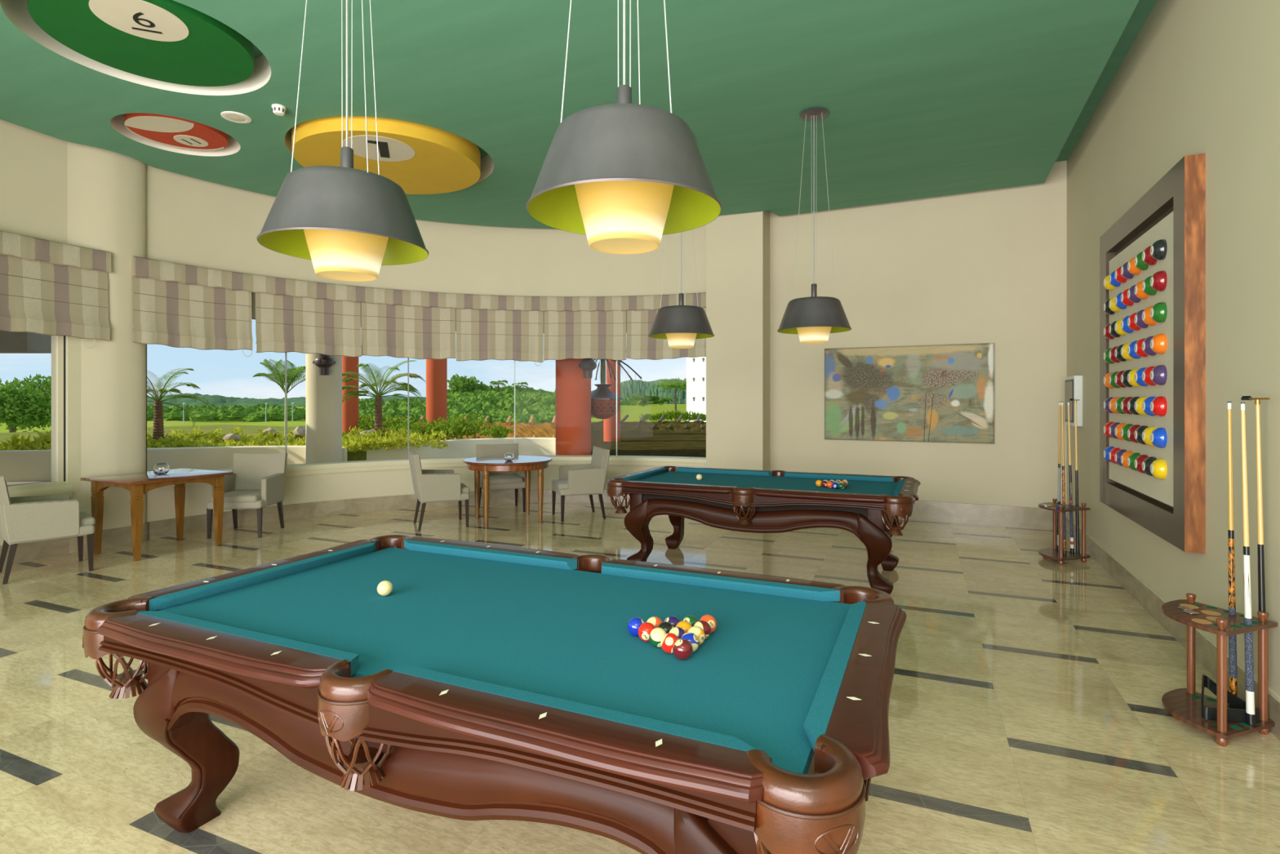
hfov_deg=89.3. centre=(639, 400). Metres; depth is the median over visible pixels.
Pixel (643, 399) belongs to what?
clump
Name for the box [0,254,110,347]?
blind
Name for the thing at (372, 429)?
rock
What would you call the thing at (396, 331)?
blind
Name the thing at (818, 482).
ball
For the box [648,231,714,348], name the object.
pendant lamp
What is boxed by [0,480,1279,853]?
floor
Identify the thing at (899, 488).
cushion
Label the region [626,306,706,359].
blind
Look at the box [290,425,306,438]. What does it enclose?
rock
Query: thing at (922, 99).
ceiling
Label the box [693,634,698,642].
number spot
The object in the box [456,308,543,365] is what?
blind
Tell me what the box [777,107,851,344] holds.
pendant lamp
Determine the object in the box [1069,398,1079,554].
pool cue
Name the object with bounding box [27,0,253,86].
ceiling disc
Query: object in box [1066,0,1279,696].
wall
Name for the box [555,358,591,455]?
column
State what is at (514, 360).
window
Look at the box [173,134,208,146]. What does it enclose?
circle
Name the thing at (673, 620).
ball
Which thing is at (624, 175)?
pendant lamp
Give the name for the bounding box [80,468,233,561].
side table
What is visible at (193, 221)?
wall
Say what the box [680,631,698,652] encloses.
ball
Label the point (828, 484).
ball
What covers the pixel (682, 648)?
ball
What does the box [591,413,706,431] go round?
hedge
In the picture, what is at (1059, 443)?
pool cue
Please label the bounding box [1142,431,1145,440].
light
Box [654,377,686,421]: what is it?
tree
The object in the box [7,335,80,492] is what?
window
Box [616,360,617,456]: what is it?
window
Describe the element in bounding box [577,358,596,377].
wall lantern
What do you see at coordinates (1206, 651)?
baseboard
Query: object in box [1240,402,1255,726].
pool cue
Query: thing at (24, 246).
blind valance
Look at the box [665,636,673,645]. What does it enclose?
number spot
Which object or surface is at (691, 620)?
ball
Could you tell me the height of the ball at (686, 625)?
0.057 m
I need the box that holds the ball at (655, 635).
[648,627,666,647]
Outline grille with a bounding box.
[226,115,245,121]
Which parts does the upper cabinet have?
door panel, door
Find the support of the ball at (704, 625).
on the pool table at (491, 682)
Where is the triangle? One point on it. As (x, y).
(1237, 714)
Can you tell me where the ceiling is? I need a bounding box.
[0,0,1156,228]
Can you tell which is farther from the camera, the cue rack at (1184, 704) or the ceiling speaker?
the ceiling speaker
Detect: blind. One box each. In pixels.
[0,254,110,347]
[131,275,253,356]
[255,292,361,356]
[360,302,455,359]
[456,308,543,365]
[543,310,626,360]
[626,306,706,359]
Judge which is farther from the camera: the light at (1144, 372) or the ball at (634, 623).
the light at (1144, 372)
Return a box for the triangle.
[1200,674,1259,723]
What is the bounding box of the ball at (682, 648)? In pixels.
[672,638,692,659]
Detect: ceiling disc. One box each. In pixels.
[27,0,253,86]
[124,112,227,151]
[291,115,480,194]
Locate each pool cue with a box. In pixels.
[1056,401,1060,551]
[1061,401,1066,555]
[1067,401,1074,553]
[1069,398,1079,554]
[1226,401,1237,708]
[1240,395,1270,719]
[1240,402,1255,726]
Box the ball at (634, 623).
[627,617,644,635]
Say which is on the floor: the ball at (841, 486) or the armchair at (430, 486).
the armchair at (430, 486)
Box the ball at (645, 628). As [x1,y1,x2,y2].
[637,622,655,641]
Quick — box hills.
[8,388,426,406]
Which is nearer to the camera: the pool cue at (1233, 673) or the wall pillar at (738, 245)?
the pool cue at (1233, 673)
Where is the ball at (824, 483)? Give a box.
[821,480,826,487]
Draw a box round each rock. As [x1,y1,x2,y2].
[222,432,239,441]
[262,426,276,435]
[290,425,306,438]
[360,428,375,434]
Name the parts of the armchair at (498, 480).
leg, armrest, backrest, seat, leg, armrest, leg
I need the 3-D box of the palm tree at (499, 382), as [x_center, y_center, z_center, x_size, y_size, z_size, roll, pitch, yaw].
[-51.249,-5.519,235.134,6.987,3.665,6.540,0,0,24]
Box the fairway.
[591,404,686,422]
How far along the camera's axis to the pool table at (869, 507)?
5.31 m
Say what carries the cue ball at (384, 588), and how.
on the pool table at (491, 682)
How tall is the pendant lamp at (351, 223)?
2.002 m
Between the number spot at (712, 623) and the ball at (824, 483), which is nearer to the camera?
the number spot at (712, 623)
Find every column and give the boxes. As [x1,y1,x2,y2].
[51,142,146,529]
[306,353,342,463]
[342,355,358,435]
[426,358,447,440]
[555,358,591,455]
[603,359,620,441]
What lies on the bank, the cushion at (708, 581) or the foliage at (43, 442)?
the foliage at (43, 442)
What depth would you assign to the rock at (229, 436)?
13.91 m
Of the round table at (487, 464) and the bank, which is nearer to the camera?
the round table at (487, 464)
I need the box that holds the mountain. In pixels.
[591,378,686,404]
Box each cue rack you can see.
[1038,498,1089,564]
[1161,593,1277,746]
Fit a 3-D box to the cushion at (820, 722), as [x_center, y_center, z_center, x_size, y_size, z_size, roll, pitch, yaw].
[0.564,0.724,1.811,0.049,0.042,1.050,0,0,24]
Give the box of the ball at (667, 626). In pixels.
[657,621,673,633]
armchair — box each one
[0,475,95,584]
[206,452,287,538]
[408,450,470,531]
[475,443,525,514]
[551,445,609,521]
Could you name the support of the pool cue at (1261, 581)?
in the cue rack at (1184, 704)
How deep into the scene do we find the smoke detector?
5.48 m
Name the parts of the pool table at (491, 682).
leg, rail, rail, rail, rail, leg, rail, rail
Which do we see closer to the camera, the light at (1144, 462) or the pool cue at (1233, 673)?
the pool cue at (1233, 673)
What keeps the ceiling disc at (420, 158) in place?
hanging from the ceiling
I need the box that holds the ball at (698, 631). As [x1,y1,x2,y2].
[687,626,705,645]
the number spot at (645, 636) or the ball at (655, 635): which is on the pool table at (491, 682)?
the ball at (655, 635)
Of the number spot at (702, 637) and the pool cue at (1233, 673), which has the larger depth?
the pool cue at (1233, 673)
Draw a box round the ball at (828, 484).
[826,481,832,488]
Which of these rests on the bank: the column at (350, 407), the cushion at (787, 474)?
the column at (350, 407)
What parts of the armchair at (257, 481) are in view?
leg, armrest, leg, seat, leg, backrest, armrest, leg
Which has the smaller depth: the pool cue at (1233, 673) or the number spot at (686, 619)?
the number spot at (686, 619)
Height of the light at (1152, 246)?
0.061 m
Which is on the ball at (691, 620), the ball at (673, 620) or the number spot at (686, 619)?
the number spot at (686, 619)
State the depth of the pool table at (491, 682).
1.80 m
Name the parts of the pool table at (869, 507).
rail, leg, leg, rail, rail, rail, rail, leg, leg, rail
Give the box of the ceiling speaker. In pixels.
[220,111,252,123]
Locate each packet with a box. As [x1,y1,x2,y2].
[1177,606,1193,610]
[1182,609,1199,613]
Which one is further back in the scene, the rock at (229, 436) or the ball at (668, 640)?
the rock at (229, 436)
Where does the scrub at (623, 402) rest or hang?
on the fairway
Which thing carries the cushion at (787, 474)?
on the pool table at (869, 507)
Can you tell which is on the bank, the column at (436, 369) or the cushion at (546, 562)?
the column at (436, 369)
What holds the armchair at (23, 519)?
on the floor
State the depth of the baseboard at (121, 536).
7.96 m
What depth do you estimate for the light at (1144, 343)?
4.27 m
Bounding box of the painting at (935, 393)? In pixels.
[824,342,994,444]
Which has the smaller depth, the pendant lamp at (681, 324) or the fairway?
the pendant lamp at (681, 324)
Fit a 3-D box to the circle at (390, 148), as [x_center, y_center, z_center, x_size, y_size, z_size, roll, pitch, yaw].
[-2.485,-2.396,6.179,0.640,0.003,0.640,0,0,24]
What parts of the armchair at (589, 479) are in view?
leg, leg, armrest, seat, armrest, leg, backrest, leg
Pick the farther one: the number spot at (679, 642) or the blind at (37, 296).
the blind at (37, 296)
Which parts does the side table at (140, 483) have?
leg, leg, leg, leg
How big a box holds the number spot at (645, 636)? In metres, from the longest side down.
0.024 x 0.024 x 0.003 m
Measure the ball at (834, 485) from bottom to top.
0.057 m
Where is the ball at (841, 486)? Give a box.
[837,482,844,489]
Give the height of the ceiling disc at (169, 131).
0.236 m
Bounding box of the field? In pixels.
[0,404,306,432]
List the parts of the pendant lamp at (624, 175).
lamp shade, stem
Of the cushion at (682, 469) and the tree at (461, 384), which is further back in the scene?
the tree at (461, 384)
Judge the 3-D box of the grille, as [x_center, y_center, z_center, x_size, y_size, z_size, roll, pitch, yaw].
[-3.561,-2.486,5.714,0.142,0.005,0.142,0,0,24]
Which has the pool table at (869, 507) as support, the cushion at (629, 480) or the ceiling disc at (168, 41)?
the cushion at (629, 480)
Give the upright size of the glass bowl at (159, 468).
0.109 m
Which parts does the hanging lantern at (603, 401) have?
lamp shade, arm, arm, arm, arm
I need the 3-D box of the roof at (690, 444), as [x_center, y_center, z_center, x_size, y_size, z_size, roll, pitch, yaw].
[0.962,1.083,15.700,5.948,0.140,10.200,0,0,0]
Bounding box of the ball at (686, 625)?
[675,621,692,632]
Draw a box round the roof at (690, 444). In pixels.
[591,431,706,457]
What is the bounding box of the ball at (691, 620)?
[681,615,697,626]
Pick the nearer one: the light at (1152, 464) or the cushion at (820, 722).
the cushion at (820, 722)
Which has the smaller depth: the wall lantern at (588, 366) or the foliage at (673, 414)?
the wall lantern at (588, 366)
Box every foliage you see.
[0,429,51,453]
[146,425,451,452]
[356,409,514,439]
[639,408,706,421]
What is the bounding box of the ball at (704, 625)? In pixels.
[693,620,711,639]
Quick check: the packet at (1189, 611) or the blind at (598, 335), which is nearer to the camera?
the packet at (1189, 611)
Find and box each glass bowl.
[153,462,169,474]
[503,452,514,461]
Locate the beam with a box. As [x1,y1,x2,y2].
[0,330,51,353]
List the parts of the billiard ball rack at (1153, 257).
frame, frame, frame, frame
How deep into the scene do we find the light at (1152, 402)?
4.11 m
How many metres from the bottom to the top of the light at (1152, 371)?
0.061 m
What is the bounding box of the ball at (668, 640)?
[660,632,679,653]
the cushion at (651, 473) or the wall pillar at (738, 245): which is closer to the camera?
the cushion at (651, 473)
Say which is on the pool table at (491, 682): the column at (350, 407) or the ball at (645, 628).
the ball at (645, 628)
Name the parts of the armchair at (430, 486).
leg, backrest, leg, armrest, armrest, seat, leg, leg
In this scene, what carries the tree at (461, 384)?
on the field
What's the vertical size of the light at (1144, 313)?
0.061 m
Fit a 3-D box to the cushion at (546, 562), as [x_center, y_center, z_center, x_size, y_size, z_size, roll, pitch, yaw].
[-0.747,0.724,3.045,1.008,0.042,0.049,0,0,24]
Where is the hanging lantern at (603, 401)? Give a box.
[591,359,641,419]
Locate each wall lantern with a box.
[312,353,335,375]
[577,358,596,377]
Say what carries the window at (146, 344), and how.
in the wall at (193, 221)
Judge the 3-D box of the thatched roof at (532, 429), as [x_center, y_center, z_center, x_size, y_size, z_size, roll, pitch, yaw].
[-6.545,1.171,22.956,9.799,1.198,5.704,0,0,7]
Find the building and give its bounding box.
[686,356,706,422]
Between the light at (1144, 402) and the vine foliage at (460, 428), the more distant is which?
the vine foliage at (460, 428)
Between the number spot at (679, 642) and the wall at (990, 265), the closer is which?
the number spot at (679, 642)
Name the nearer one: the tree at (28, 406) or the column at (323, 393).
the column at (323, 393)
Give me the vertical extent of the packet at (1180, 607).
0.006 m
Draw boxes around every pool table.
[82,534,906,853]
[607,466,920,594]
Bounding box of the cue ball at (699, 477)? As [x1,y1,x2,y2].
[696,474,702,479]
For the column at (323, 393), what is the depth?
12.34 m
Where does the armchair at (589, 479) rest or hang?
on the floor
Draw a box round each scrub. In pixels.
[358,383,595,429]
[620,397,647,405]
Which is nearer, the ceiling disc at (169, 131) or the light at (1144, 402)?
the light at (1144, 402)
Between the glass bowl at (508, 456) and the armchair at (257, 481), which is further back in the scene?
the glass bowl at (508, 456)
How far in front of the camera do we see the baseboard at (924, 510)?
7.79 m
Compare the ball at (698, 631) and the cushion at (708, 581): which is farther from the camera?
the cushion at (708, 581)
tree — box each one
[0,373,51,432]
[146,368,215,439]
[253,359,306,435]
[342,360,426,435]
[447,373,484,392]
[488,379,507,390]
[511,382,528,387]
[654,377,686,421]
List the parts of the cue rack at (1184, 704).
post, plate, plate, post, post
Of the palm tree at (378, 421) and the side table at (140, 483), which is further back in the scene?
the palm tree at (378, 421)
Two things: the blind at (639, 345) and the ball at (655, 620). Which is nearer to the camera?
the ball at (655, 620)
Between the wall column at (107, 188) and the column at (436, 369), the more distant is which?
the column at (436, 369)
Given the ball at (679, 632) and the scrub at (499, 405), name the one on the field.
the scrub at (499, 405)
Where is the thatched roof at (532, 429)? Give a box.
[362,415,555,439]
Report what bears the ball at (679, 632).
on the pool table at (491, 682)
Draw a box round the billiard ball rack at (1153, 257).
[1099,153,1205,553]
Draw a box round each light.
[1142,251,1145,260]
[1142,281,1145,290]
[1142,311,1145,320]
[1142,342,1145,350]
[1142,371,1145,380]
[1142,401,1145,410]
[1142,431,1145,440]
[1142,461,1145,470]
[1150,245,1153,255]
[1150,276,1153,286]
[1150,307,1153,317]
[1150,339,1153,348]
[1150,370,1153,379]
[1150,401,1153,410]
[1150,432,1153,442]
[1150,463,1153,473]
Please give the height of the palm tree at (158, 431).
1.533 m
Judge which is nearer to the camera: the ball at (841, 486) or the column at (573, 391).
the ball at (841, 486)
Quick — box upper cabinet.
[1065,375,1082,426]
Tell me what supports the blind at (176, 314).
attached to the wall at (193, 221)
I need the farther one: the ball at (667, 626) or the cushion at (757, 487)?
the cushion at (757, 487)
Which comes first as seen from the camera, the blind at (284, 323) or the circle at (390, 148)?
the circle at (390, 148)
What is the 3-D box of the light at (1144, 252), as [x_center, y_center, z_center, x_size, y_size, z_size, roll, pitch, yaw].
[3.329,-0.953,4.283,0.004,0.061,0.061,0,0,24]
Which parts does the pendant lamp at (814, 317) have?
stem, lamp shade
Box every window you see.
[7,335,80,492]
[146,343,286,471]
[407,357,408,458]
[514,360,515,443]
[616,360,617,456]
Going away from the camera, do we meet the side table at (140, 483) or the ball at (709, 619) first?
the ball at (709, 619)
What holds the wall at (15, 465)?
on the floor
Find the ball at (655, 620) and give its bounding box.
[646,616,662,627]
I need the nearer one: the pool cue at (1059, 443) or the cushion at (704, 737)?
the cushion at (704, 737)
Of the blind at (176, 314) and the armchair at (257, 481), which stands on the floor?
the armchair at (257, 481)
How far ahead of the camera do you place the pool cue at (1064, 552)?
6.00 m
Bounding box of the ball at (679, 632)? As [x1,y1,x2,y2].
[668,626,685,639]
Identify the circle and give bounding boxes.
[88,0,188,41]
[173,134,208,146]
[342,135,414,161]
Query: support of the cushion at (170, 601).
on the pool table at (491, 682)
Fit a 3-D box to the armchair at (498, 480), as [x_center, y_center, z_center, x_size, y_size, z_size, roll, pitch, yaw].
[-1.911,1.060,8.894,0.587,0.885,0.662,0,0,-22]
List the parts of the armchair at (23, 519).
leg, backrest, leg, armrest, armrest, seat, leg, leg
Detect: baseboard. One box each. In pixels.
[0,488,630,566]
[897,500,1053,529]
[1066,517,1279,741]
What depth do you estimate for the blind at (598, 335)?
9.40 m
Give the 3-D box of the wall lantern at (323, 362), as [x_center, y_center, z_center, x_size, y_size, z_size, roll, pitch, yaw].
[-5.902,-0.688,12.099,0.361,0.440,0.361,0,0,19]
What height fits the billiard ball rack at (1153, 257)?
2.273 m
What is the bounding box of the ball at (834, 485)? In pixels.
[831,481,838,488]
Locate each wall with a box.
[0,119,706,545]
[0,437,555,481]
[769,160,1066,515]
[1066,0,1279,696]
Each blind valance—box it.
[0,230,111,272]
[131,256,706,311]
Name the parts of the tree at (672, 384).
crown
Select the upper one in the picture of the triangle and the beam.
the beam
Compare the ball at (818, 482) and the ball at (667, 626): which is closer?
the ball at (667, 626)
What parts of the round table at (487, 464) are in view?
leg, leg, leg, leg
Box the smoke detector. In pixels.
[271,103,286,115]
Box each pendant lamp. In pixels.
[256,0,428,281]
[525,0,721,253]
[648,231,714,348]
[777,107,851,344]
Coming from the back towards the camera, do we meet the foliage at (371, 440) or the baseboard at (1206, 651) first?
the foliage at (371, 440)
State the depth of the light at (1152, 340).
4.11 m
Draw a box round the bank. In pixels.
[0,424,383,461]
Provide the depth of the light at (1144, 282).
4.27 m
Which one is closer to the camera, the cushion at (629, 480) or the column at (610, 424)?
the cushion at (629, 480)
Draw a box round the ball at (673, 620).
[664,615,679,626]
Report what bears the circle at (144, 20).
attached to the ceiling disc at (168, 41)
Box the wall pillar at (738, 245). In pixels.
[706,210,769,470]
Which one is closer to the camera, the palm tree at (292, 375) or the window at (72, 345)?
the window at (72, 345)
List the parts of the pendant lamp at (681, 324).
stem, lamp shade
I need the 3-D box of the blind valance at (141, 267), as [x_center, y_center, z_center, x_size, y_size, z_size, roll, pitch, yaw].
[-2.405,-1.394,8.539,6.776,0.216,1.436,0,0,-20]
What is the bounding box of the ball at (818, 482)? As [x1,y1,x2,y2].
[815,480,822,486]
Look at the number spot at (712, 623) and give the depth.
2.05 m
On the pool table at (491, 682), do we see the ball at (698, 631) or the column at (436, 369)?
the ball at (698, 631)
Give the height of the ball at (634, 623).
0.057 m
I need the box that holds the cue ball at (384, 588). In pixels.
[377,580,392,595]
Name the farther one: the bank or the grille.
the bank
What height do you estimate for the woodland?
7.657 m
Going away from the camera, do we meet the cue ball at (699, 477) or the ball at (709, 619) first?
the ball at (709, 619)
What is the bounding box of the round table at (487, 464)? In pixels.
[462,455,552,528]
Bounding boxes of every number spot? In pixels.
[641,632,648,639]
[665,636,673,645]
[675,639,682,645]
[683,617,689,622]
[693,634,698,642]
[699,634,704,642]
[707,620,715,627]
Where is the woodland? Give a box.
[50,403,306,421]
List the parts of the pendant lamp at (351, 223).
lamp shade, stem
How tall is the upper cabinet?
0.524 m
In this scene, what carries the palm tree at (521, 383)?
on the scrub at (499, 405)
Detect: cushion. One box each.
[137,610,359,676]
[142,542,375,610]
[385,664,767,755]
[404,539,577,569]
[601,562,839,601]
[620,467,666,480]
[629,480,735,486]
[676,466,771,475]
[757,487,879,494]
[784,471,893,481]
[803,600,866,751]
[893,479,904,496]
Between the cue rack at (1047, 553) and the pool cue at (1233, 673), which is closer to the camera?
the pool cue at (1233, 673)
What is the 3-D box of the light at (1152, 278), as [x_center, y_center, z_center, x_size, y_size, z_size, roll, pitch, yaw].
[3.257,-0.754,4.122,0.004,0.061,0.061,0,0,24]
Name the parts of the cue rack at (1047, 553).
post, post, plate, plate, post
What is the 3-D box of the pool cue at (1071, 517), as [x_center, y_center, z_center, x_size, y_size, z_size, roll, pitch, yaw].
[4.047,0.726,6.089,0.030,1.427,0.031,-1,-1,24]
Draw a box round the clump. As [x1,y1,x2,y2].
[626,393,673,407]
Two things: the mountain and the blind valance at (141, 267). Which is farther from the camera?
the mountain
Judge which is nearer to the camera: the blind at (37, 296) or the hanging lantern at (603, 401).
the blind at (37, 296)
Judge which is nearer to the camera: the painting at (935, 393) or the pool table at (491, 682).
the pool table at (491, 682)
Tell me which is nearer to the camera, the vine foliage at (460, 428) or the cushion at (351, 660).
the cushion at (351, 660)
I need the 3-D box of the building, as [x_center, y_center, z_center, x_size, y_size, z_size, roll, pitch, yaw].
[13.612,-1.497,102.109,9.900,22.000,8.060,0,0,35]
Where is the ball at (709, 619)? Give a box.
[699,614,716,632]

